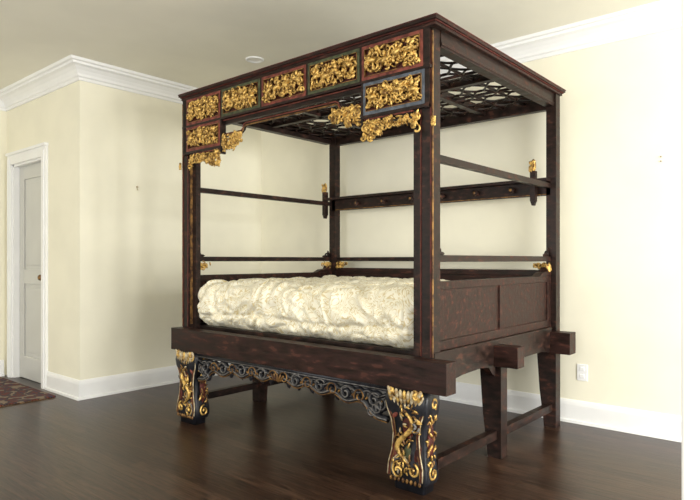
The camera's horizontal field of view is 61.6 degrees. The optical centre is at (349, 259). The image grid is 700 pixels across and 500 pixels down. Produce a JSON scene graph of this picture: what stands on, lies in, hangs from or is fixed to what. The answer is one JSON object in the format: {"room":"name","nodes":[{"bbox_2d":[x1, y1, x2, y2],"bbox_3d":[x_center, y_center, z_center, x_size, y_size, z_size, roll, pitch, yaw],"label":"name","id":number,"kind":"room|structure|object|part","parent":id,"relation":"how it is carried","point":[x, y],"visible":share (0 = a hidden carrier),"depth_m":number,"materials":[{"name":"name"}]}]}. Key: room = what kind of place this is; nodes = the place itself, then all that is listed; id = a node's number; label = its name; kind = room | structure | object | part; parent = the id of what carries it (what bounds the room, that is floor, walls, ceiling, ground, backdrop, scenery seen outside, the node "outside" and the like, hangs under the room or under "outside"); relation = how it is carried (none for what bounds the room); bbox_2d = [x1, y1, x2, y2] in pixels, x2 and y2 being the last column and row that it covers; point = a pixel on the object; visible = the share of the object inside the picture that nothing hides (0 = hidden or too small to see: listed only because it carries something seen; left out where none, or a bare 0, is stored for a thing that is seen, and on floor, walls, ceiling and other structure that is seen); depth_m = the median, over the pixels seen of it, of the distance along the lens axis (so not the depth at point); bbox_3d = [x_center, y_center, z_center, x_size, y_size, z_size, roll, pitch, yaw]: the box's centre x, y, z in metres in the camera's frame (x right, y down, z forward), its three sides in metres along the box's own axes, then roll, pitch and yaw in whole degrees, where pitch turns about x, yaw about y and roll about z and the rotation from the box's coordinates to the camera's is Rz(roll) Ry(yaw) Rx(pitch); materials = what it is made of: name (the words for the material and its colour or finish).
{"room":"bedroom","nodes":[
{"label":"bedroom","id":0,"kind":"room"},
{"bbox_2d":[0,110,6,375],"bbox_3d":[-5.127,-0.240,3.943,0.120,2.780,5.360,0,0,40],"label":"wall","id":1,"kind":"structure","parent":0,"point":[3,114],"depth_m":5.83,"materials":[{"name":"paint"}]},
{"bbox_2d":[7,83,72,377],"bbox_3d":[-2.831,-0.240,5.430,1.450,2.780,0.120,0,0,40],"label":"wall","id":2,"kind":"structure","parent":0,"point":[48,118],"depth_m":5.11,"materials":[{"name":"paint"}]},
{"bbox_2d":[5,142,48,388],"bbox_3d":[-3.009,0.052,5.545,0.910,2.195,0.135,0,0,40],"label":"trim","id":3,"kind":"structure","parent":2,"relation":"attached to","point":[37,153],"depth_m":5.74,"materials":[{"name":"white paint"}]},
{"bbox_2d":[20,162,40,382],"bbox_3d":[-2.986,0.117,5.571,0.670,2.055,0.035,0,0,40],"label":"door","id":4,"kind":"structure","parent":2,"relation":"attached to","point":[30,175],"depth_m":5.61,"materials":[{"name":"paint"}]},
{"bbox_2d":[73,80,260,379],"bbox_3d":[-1.637,-0.240,5.622,0.120,2.780,1.960,0,0,40],"label":"wall","id":5,"kind":"structure","parent":0,"point":[127,240],"depth_m":5.23,"materials":[{"name":"paint"}]},
{"bbox_2d":[0,0,659,89],"bbox_3d":[-0.906,-1.680,1.559,9.640,0.100,7.440,0,0,40],"label":"ceiling","id":6,"kind":"structure","parent":0,"point":[195,43],"depth_m":4.06,"materials":[{"name":"paint"}]},
{"bbox_2d":[245,56,263,62],"bbox_3d":[-0.774,-1.624,4.769,0.150,0.012,0.150,0,0,40],"label":"recessed light","id":7,"kind":"object","parent":6,"relation":"in","point":[252,59],"visible":1,"depth_m":4.76,"materials":[{"name":"white plastic"}]},
{"bbox_2d":[0,370,680,499],"bbox_3d":[-0.906,1.200,1.559,9.640,0.100,7.440,0,0,40],"label":"floor","id":8,"kind":"structure","parent":0,"point":[293,444],"depth_m":3.47,"materials":[{"name":"brown wood"}]},
{"bbox_2d":[0,377,55,406],"bbox_3d":[-3.709,1.143,4.437,1.320,0.011,2.350,0,0,40],"label":"rug","id":9,"kind":"object","parent":8,"relation":"on","point":[11,392],"visible":1,"depth_m":4.97,"materials":[{"name":"fabric"}]},
{"bbox_2d":[171,13,575,495],"bbox_3d":[0.117,-0.020,4.156,2.390,2.340,1.743,0,0,40],"label":"canopy bed","id":10,"kind":"object","parent":8,"relation":"on","point":[486,320],"visible":0.98,"depth_m":3.48,"materials":[{"name":"wood"}]},
{"bbox_2d":[197,275,449,347],"bbox_3d":[0.084,0.308,4.186,1.922,0.359,1.532,0,0,40],"label":"mattress","id":11,"kind":"object","parent":10,"relation":"on","point":[358,309],"visible":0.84,"depth_m":3.54,"materials":[{"name":"beige fabric"}]},
{"bbox_3d":[0.226,-0.858,3.027,0.390,0.172,0.021,0,0,40],"label":"blue frame","id":12,"kind":"part","parent":10,"relation":"part of","materials":[{"name":"paint"}]},
{"bbox_2d":[681,0,699,499],"bbox_3d":[1.080,-0.240,1.477,0.390,2.780,0.250,0,0,40],"label":"column","id":13,"kind":"structure","parent":8,"relation":"on","point":[690,9],"depth_m":1.50,"materials":[{"name":"white paint"}]},
{"bbox_2d":[261,27,680,415],"bbox_3d":[2.064,-0.240,3.837,8.070,2.780,0.120,0,0,40],"label":"wall","id":14,"kind":"structure","parent":0,"point":[620,104],"depth_m":4.15,"materials":[{"name":"paint"}]},
{"bbox_2d":[0,0,680,111],"bbox_3d":[-0.906,-1.555,1.559,9.400,0.150,7.200,0,0,40],"label":"trim","id":15,"kind":"structure","parent":14,"relation":"attached to","point":[662,15],"depth_m":4.39,"materials":[{"name":"white paint"}]},
{"bbox_2d":[0,360,680,441],"bbox_3d":[-0.906,1.070,1.559,9.400,0.160,7.200,0,0,40],"label":"baseboard","id":16,"kind":"structure","parent":14,"relation":"attached to","point":[664,426],"depth_m":4.42,"materials":[{"name":"white paint"}]},
{"bbox_2d":[577,364,586,380],"bbox_3d":[1.630,0.790,4.122,0.070,0.115,0.009,0,0,40],"label":"electrical outlet","id":17,"kind":"object","parent":14,"relation":"attached to","point":[581,368],"visible":1,"depth_m":4.12,"materials":[{"name":"white plastic"}]}
]}

